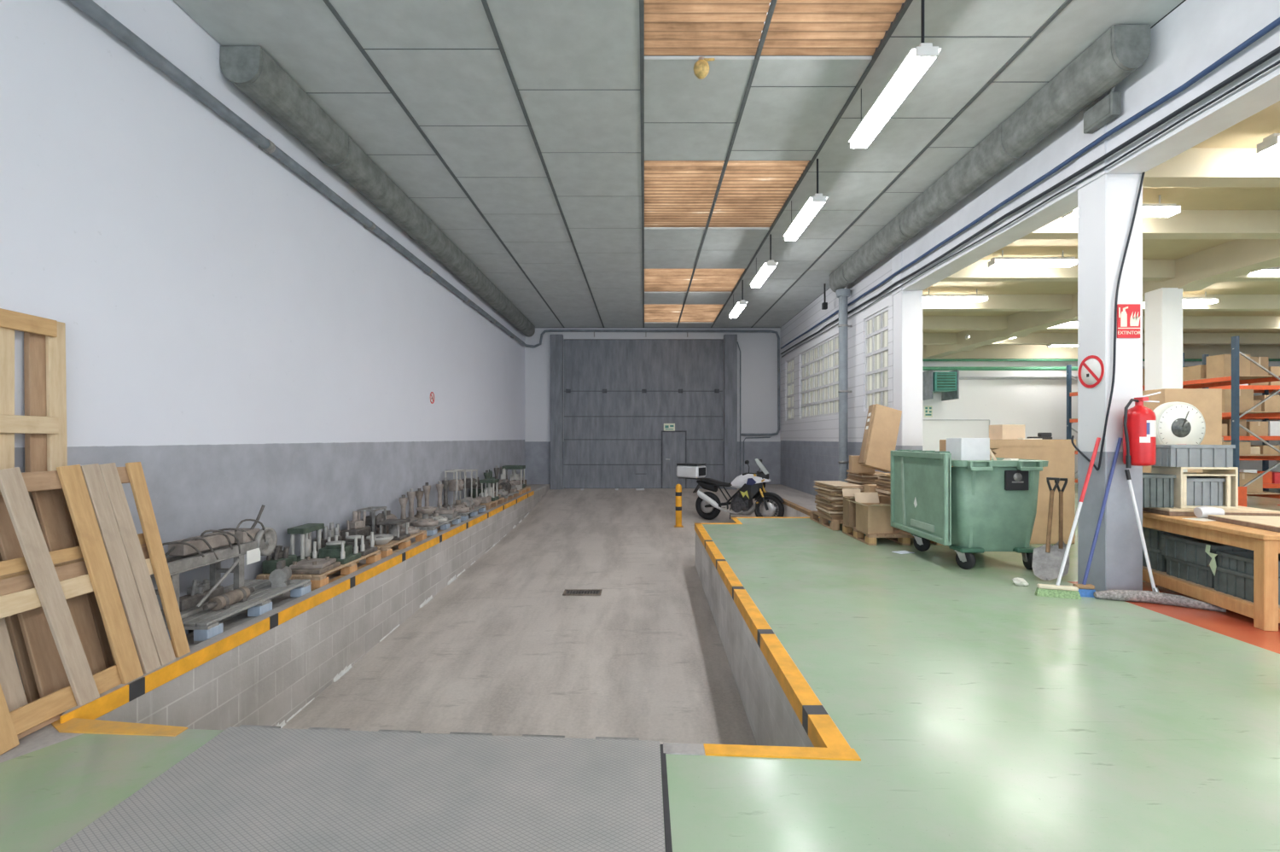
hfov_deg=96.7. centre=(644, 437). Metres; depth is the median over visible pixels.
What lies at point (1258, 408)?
carton
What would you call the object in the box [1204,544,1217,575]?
tape
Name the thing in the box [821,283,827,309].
sensor
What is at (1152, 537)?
plastic crate
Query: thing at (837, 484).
cardboard sheet
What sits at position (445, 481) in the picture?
spindle
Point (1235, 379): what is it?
rack
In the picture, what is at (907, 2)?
trim
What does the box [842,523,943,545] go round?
pallet
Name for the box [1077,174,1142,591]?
pillar
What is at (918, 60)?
pendant light
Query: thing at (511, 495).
pallet
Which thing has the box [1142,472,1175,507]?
plastic crate
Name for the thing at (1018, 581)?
paper scrap
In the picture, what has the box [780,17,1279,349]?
cable
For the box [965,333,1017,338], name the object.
ceiling light
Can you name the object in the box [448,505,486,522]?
pallet
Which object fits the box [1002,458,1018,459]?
paper scrap
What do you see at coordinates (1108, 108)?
junction box
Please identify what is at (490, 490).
press
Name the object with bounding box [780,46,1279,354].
cable
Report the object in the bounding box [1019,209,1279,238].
ceiling beam
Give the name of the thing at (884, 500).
carton
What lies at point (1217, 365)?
carton
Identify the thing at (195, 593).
block
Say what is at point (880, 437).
cardboard box
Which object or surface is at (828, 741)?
trim
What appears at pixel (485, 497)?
block
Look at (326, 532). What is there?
block
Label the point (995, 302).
ceiling beam
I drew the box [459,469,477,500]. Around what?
frame
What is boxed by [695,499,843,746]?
wall
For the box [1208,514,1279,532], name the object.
stack
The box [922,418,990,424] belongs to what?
conduit
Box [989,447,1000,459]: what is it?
carton
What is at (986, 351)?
beam
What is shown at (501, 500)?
pallet
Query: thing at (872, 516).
carton
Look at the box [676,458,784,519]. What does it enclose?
motorcycle
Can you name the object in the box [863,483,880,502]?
carton
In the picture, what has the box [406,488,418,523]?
spindle
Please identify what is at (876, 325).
window
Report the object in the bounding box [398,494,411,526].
spindle
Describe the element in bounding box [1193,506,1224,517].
roll
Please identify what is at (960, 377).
pipe
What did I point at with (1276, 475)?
carton
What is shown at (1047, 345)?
ceiling light
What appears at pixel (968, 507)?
waste container
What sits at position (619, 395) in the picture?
door
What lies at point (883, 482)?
stack
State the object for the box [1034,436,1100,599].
broom
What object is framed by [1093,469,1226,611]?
mop
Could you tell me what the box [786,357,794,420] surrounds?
window
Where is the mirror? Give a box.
[744,459,749,472]
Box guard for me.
[1238,486,1246,506]
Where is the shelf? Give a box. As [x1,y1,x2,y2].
[1142,565,1279,607]
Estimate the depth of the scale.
6.17 m
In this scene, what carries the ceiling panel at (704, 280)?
attached to the ceiling at (548, 44)
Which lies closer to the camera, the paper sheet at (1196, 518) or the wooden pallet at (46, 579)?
the wooden pallet at (46, 579)
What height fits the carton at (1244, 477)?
0.403 m
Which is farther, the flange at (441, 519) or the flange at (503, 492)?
the flange at (503, 492)
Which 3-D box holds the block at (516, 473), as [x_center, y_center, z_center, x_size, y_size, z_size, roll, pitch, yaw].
[-3.255,1.075,14.670,0.400,0.359,0.260,0,0,0]
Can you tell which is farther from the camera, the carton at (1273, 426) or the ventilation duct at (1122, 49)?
the carton at (1273, 426)
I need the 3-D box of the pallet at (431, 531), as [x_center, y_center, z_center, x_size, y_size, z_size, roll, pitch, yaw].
[-3.255,1.328,8.600,0.590,0.144,1.200,0,0,0]
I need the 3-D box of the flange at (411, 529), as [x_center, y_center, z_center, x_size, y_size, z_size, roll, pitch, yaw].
[-3.155,1.190,7.530,0.340,0.130,0.340,0,0,0]
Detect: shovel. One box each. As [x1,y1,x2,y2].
[1031,477,1062,580]
[1053,477,1069,576]
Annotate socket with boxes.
[1152,587,1159,592]
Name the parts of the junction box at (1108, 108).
lid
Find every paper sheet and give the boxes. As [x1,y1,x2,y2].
[891,550,914,553]
[1182,517,1215,521]
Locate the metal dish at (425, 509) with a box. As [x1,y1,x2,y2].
[416,506,436,513]
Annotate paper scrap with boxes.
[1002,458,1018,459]
[1012,576,1028,585]
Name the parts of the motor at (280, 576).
casing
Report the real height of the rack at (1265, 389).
3.500 m
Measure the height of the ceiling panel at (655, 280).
0.031 m
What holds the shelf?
attached to the workbench
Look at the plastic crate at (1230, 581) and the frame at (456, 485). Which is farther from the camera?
the frame at (456, 485)
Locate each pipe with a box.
[68,0,779,436]
[922,358,1279,360]
[922,366,1187,370]
[959,376,1077,379]
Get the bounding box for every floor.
[0,483,1279,851]
[281,488,773,744]
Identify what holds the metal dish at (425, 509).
on the flange at (425, 520)
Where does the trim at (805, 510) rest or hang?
attached to the wall at (773, 721)
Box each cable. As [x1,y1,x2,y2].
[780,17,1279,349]
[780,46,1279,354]
[781,59,1279,357]
[1070,171,1145,470]
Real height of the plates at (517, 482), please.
0.300 m
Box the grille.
[936,372,955,389]
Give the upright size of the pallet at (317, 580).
0.144 m
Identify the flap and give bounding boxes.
[989,448,996,459]
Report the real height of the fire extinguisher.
0.655 m
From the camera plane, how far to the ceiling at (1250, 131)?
8.32 m
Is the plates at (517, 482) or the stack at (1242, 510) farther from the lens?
the plates at (517, 482)
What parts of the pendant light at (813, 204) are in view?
rod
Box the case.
[1151,465,1238,508]
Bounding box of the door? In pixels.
[563,339,723,488]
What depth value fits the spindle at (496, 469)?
13.20 m
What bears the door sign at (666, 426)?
attached to the door
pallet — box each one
[0,308,67,653]
[0,461,190,755]
[0,488,114,703]
[162,579,311,644]
[256,549,381,590]
[361,529,426,559]
[410,515,460,537]
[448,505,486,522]
[477,497,504,510]
[497,490,518,501]
[517,485,530,495]
[809,510,843,529]
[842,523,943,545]
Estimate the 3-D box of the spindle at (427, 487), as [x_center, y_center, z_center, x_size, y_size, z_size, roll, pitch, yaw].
[-3.445,0.980,9.020,0.200,0.550,0.200,0,0,0]
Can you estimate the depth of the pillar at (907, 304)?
9.10 m
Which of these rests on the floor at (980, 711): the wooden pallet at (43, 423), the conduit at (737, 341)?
the wooden pallet at (43, 423)
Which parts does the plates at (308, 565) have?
plate, plate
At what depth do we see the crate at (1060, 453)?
7.50 m
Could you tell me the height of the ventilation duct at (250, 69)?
0.329 m
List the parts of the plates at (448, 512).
plate, plate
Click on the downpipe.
(842, 293)
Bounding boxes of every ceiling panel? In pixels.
[644,0,771,55]
[644,160,724,226]
[644,268,692,291]
[644,304,682,321]
[679,304,723,321]
[688,268,744,291]
[708,160,809,226]
[760,0,905,55]
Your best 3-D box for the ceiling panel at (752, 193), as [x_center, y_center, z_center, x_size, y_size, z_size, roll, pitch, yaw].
[1.505,-3.365,7.955,1.006,0.031,2.230,0,0,0]
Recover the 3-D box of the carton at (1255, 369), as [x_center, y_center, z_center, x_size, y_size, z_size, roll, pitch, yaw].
[15.483,-1.681,14.533,0.454,0.720,0.429,0,0,1]
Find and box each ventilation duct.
[220,46,535,337]
[829,24,1150,291]
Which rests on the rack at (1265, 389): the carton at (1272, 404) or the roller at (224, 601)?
the carton at (1272, 404)
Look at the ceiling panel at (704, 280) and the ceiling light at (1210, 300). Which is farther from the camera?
the ceiling panel at (704, 280)
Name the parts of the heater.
casing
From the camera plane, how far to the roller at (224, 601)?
4.21 m
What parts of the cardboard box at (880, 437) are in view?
panel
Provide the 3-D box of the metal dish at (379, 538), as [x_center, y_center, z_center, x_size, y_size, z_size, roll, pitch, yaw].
[-3.135,1.210,6.750,0.300,0.090,0.300,0,0,0]
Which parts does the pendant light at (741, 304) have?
rod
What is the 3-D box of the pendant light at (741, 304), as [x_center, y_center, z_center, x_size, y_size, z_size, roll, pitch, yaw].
[2.070,-3.060,12.600,0.220,0.541,1.350,0,0,0]
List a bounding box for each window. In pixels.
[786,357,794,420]
[800,333,838,418]
[865,307,888,411]
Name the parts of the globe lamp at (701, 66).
globe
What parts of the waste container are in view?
lid, label plate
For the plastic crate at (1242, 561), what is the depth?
4.51 m
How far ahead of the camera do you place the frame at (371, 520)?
7.11 m
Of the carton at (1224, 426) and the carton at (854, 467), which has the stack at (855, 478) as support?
the carton at (854, 467)
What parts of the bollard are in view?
post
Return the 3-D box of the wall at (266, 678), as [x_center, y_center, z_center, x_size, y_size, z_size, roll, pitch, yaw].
[-2.900,2.000,9.992,0.100,1.200,14.417,0,0,0]
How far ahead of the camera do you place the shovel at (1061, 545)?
5.79 m
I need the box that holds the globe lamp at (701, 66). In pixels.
[693,56,715,79]
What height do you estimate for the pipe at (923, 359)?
0.069 m
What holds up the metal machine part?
on the pallet at (204, 625)
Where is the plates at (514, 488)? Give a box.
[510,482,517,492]
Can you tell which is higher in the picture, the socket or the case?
the case
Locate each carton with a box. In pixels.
[835,488,860,526]
[846,492,892,533]
[849,454,874,472]
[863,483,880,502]
[880,495,903,530]
[989,424,1024,439]
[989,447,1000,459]
[1142,367,1144,384]
[1142,388,1221,472]
[1182,364,1206,380]
[1206,354,1250,378]
[1221,389,1253,411]
[1221,418,1246,436]
[1221,424,1227,436]
[1221,441,1250,453]
[1239,468,1256,472]
[1239,471,1262,492]
[1246,421,1268,436]
[1248,356,1268,384]
[1250,445,1279,454]
[1250,446,1260,453]
[1253,395,1279,411]
[1253,400,1261,411]
[1256,470,1272,483]
[1262,420,1279,436]
[1268,366,1279,384]
[1272,471,1279,483]
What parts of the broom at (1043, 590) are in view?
handle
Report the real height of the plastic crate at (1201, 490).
0.250 m
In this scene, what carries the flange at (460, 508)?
on the pallet at (473, 512)
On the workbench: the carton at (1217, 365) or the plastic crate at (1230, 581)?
the plastic crate at (1230, 581)
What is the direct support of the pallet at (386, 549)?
on the floor at (980, 711)
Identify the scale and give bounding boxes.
[1152,401,1205,471]
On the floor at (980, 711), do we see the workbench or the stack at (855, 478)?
the workbench
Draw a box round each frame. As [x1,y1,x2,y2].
[356,506,386,535]
[444,469,465,505]
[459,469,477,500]
[550,334,737,488]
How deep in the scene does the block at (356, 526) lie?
6.73 m
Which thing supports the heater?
attached to the wall at (759, 350)
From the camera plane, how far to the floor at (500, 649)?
5.98 m
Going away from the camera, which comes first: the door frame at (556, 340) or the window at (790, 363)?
the window at (790, 363)
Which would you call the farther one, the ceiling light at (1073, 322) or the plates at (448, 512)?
the ceiling light at (1073, 322)
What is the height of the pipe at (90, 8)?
3.195 m
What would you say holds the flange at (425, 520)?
on the pallet at (431, 531)
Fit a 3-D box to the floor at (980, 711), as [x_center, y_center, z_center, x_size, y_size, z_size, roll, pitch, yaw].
[8.200,1.850,5.600,23.600,0.900,23.200,0,0,0]
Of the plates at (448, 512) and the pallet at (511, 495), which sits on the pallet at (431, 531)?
the plates at (448, 512)
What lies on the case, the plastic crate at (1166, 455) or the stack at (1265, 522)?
the plastic crate at (1166, 455)
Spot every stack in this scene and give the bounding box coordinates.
[812,482,854,519]
[844,469,884,492]
[874,474,890,498]
[1142,505,1279,516]
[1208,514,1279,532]
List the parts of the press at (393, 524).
guide post, plate, guide post, plate, guide post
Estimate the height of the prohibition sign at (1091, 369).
0.300 m
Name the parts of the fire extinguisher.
lever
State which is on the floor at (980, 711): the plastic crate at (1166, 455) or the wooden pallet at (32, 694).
the wooden pallet at (32, 694)
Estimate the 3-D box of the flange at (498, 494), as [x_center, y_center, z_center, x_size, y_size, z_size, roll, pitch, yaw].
[-3.155,1.155,11.850,0.320,0.200,0.320,0,0,0]
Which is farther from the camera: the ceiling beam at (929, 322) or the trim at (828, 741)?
the ceiling beam at (929, 322)
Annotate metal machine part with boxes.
[150,504,277,625]
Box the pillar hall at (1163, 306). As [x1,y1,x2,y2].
[1144,287,1182,389]
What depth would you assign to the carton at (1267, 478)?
14.32 m
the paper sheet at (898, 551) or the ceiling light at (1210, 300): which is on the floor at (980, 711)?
the paper sheet at (898, 551)
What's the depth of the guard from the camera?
11.44 m
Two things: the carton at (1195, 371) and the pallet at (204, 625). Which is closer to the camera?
the pallet at (204, 625)
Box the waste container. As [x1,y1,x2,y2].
[890,449,1048,569]
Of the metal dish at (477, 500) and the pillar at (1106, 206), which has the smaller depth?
the pillar at (1106, 206)
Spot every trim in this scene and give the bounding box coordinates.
[51,717,187,736]
[59,490,534,722]
[275,512,529,727]
[306,0,1072,327]
[663,517,861,760]
[762,490,820,517]
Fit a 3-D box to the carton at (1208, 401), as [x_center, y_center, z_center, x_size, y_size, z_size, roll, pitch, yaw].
[6.900,0.390,7.400,0.720,2.020,0.500,0,0,0]
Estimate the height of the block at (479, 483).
0.454 m
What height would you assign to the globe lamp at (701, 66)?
0.171 m
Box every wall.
[0,0,524,680]
[49,483,549,729]
[524,327,1279,488]
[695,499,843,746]
[780,253,893,495]
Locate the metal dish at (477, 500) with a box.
[471,497,482,506]
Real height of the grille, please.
0.480 m
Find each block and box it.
[179,579,223,611]
[262,545,296,573]
[313,522,342,551]
[339,511,370,541]
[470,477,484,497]
[476,488,491,503]
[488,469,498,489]
[498,468,508,484]
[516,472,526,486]
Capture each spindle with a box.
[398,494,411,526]
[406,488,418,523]
[413,488,424,517]
[422,482,432,517]
[433,480,443,512]
[442,477,450,507]
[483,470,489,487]
[494,465,499,478]
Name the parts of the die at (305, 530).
guide post, guide post, plate, plate, guide post, guide post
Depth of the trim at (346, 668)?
5.51 m
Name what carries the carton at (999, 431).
on the crate at (1060, 453)
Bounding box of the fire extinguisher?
[1122,391,1160,467]
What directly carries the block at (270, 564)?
on the pallet at (317, 580)
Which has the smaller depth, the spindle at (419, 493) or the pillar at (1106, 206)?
the pillar at (1106, 206)
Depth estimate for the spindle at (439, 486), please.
9.56 m
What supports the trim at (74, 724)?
attached to the wall at (266, 678)
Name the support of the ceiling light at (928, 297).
hanging from the ceiling at (1250, 131)
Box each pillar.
[893,290,922,450]
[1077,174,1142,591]
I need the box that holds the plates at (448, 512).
[430,505,457,518]
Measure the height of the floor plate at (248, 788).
0.058 m
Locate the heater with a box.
[922,369,959,401]
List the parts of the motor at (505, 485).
casing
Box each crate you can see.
[939,439,1076,543]
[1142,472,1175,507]
[1142,526,1176,549]
[1142,546,1166,571]
[1151,444,1235,466]
[1160,533,1253,567]
[1164,555,1214,587]
[1186,476,1225,506]
[1214,564,1279,604]
[1216,550,1279,576]
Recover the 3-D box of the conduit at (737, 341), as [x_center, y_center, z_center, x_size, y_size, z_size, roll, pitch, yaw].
[3.292,-0.653,17.160,1.018,4.506,0.056,0,0,0]
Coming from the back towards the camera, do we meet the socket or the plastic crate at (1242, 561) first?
the socket
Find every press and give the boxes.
[377,518,410,540]
[479,478,499,500]
[501,465,525,488]
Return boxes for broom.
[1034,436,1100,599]
[1072,437,1122,597]
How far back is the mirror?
12.40 m
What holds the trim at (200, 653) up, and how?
attached to the wall at (266, 678)
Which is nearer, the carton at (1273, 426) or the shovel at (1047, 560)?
the shovel at (1047, 560)
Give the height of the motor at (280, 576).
0.210 m
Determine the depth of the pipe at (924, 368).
16.70 m
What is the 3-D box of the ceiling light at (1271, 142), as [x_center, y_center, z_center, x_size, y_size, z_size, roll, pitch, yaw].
[6.150,-2.685,5.060,1.240,0.230,0.200,0,0,0]
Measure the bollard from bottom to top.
0.945 m
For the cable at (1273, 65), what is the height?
0.043 m
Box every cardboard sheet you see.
[813,480,863,488]
[873,472,890,475]
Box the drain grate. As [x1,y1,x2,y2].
[562,588,602,595]
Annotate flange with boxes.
[399,522,419,534]
[412,513,438,526]
[429,512,447,522]
[448,500,469,512]
[494,484,507,495]
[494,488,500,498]
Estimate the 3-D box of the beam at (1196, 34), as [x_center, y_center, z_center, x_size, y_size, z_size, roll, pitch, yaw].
[4.279,-2.845,1.720,0.342,0.970,15.440,0,0,0]
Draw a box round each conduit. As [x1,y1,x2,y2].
[737,341,770,474]
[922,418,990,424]
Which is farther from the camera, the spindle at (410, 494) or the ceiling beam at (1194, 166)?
the spindle at (410, 494)
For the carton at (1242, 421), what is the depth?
14.32 m
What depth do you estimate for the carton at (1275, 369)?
14.32 m
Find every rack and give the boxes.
[1066,335,1279,505]
[1200,354,1279,489]
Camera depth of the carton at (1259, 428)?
14.32 m
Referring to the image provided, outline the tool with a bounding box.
[1026,432,1052,439]
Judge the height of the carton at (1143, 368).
0.489 m
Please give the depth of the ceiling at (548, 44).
5.90 m
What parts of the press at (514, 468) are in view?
plate, guide post, guide post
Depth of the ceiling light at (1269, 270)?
8.92 m
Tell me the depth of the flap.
6.24 m
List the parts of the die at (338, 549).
guide post, plate, guide post, guide post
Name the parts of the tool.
handle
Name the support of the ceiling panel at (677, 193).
attached to the ceiling at (548, 44)
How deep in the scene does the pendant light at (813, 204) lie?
7.22 m
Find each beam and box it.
[891,0,1279,295]
[922,344,1279,358]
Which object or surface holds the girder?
attached to the ceiling at (1250, 131)
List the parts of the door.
wicket door, wicket frame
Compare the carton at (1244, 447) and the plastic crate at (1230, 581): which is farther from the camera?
the carton at (1244, 447)
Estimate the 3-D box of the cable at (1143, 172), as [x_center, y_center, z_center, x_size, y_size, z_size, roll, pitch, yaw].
[4.269,-1.033,5.262,0.359,2.658,0.433,0,0,0]
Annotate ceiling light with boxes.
[922,288,988,302]
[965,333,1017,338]
[988,250,1077,267]
[1047,344,1077,346]
[1056,320,1077,325]
[1061,194,1181,217]
[1182,291,1218,304]
[1248,267,1279,273]
[1256,133,1279,153]
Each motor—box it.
[268,559,291,587]
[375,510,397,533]
[499,479,511,494]
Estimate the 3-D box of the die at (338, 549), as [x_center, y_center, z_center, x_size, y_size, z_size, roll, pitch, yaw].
[-3.155,1.146,5.820,0.360,0.218,0.340,0,0,0]
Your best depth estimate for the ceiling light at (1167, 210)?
6.51 m
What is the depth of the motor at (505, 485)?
12.74 m
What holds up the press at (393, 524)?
on the pallet at (386, 549)
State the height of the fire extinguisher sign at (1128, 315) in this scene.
0.300 m
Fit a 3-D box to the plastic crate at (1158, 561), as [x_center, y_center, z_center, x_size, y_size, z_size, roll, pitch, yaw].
[5.079,1.144,5.500,0.488,0.200,0.514,0,0,9]
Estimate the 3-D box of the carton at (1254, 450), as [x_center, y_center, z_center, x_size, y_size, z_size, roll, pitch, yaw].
[15.341,0.334,14.653,0.309,0.230,0.670,0,0,-1]
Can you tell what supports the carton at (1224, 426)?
on the rack at (1265, 389)
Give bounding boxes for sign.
[429,391,434,403]
[663,423,674,430]
[924,405,932,417]
[1077,354,1105,387]
[1117,303,1140,337]
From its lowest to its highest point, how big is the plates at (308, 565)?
0.100 m
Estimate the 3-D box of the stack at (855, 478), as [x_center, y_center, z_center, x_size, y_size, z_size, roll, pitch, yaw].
[3.619,0.899,9.350,0.487,0.712,0.777,0,0,0]
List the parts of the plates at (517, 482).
plate, plate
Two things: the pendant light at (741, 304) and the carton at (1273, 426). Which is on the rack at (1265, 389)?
the carton at (1273, 426)
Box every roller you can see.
[202,586,254,610]
[460,496,474,509]
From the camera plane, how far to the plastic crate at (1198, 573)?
4.93 m
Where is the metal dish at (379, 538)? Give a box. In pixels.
[366,534,393,545]
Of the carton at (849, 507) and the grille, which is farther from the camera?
the grille
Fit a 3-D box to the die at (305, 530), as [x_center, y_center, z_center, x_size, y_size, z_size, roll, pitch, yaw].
[-3.445,1.075,5.800,0.170,0.360,0.360,0,0,0]
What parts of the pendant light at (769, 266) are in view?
rod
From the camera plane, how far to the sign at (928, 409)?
17.19 m
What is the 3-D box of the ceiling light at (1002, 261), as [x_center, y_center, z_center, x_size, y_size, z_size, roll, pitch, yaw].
[5.800,-2.685,8.500,1.240,0.230,0.200,0,0,0]
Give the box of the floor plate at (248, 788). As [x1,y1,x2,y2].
[50,724,672,851]
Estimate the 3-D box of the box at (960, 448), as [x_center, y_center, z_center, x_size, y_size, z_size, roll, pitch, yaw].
[3.590,0.190,6.320,0.340,0.380,0.260,0,0,-7]
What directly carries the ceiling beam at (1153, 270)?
attached to the ceiling at (1250, 131)
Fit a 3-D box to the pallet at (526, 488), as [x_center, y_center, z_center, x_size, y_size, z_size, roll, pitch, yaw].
[-3.255,1.328,14.250,0.590,0.144,1.200,0,0,0]
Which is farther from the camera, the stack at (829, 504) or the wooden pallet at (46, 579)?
the stack at (829, 504)
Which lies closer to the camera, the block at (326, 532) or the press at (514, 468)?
the block at (326, 532)
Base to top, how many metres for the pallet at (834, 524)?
0.144 m
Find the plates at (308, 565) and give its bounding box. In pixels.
[289,556,340,574]
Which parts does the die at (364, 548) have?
guide post, plate, guide post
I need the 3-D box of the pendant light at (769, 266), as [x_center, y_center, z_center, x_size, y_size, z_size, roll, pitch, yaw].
[2.070,-3.060,9.920,0.220,0.541,1.350,0,0,0]
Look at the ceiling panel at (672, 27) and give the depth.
4.65 m
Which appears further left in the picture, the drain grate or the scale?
the drain grate
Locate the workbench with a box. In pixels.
[1142,511,1279,631]
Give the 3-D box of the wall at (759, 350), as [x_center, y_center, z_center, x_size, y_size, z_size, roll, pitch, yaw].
[8.225,-0.465,17.350,24.150,6.330,0.300,0,0,0]
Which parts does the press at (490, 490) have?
plate, guide post, plate, guide post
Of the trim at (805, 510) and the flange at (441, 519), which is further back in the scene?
the trim at (805, 510)
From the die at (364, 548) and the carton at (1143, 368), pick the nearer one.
the die at (364, 548)
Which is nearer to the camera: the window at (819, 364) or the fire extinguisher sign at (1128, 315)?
the fire extinguisher sign at (1128, 315)
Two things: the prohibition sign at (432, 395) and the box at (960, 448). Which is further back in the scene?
the prohibition sign at (432, 395)
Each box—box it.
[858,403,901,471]
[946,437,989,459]
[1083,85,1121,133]
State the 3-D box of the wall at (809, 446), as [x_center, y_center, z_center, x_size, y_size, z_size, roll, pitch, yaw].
[4.230,-0.815,13.325,0.220,5.030,7.750,0,0,0]
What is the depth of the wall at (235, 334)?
4.74 m
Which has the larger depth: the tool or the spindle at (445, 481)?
the spindle at (445, 481)
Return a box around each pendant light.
[728,279,748,318]
[750,233,778,287]
[782,158,828,240]
[847,0,941,148]
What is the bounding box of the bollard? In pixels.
[674,483,683,527]
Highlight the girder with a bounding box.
[926,238,1279,357]
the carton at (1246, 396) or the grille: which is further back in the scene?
the grille
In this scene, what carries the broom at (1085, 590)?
on the floor at (980, 711)
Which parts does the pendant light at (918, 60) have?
rod, rod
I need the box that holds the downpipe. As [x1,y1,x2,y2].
[835,288,851,482]
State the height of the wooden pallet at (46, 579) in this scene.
1.271 m
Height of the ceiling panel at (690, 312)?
0.031 m
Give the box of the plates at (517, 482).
[509,477,522,489]
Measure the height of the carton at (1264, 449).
0.260 m
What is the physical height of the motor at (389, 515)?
0.290 m
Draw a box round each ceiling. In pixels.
[173,0,1186,327]
[922,100,1279,332]
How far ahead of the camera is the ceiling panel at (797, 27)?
4.65 m
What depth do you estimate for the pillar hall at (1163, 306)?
8.90 m
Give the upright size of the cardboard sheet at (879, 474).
0.023 m
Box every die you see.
[286,523,324,561]
[312,536,360,564]
[334,531,377,555]
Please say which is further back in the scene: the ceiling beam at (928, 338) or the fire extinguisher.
the ceiling beam at (928, 338)
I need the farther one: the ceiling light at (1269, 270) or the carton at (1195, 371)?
the carton at (1195, 371)
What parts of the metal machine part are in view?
leg, rail, leg, lever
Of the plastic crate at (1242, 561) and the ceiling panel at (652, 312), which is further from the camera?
the ceiling panel at (652, 312)
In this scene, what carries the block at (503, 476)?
on the pallet at (526, 488)

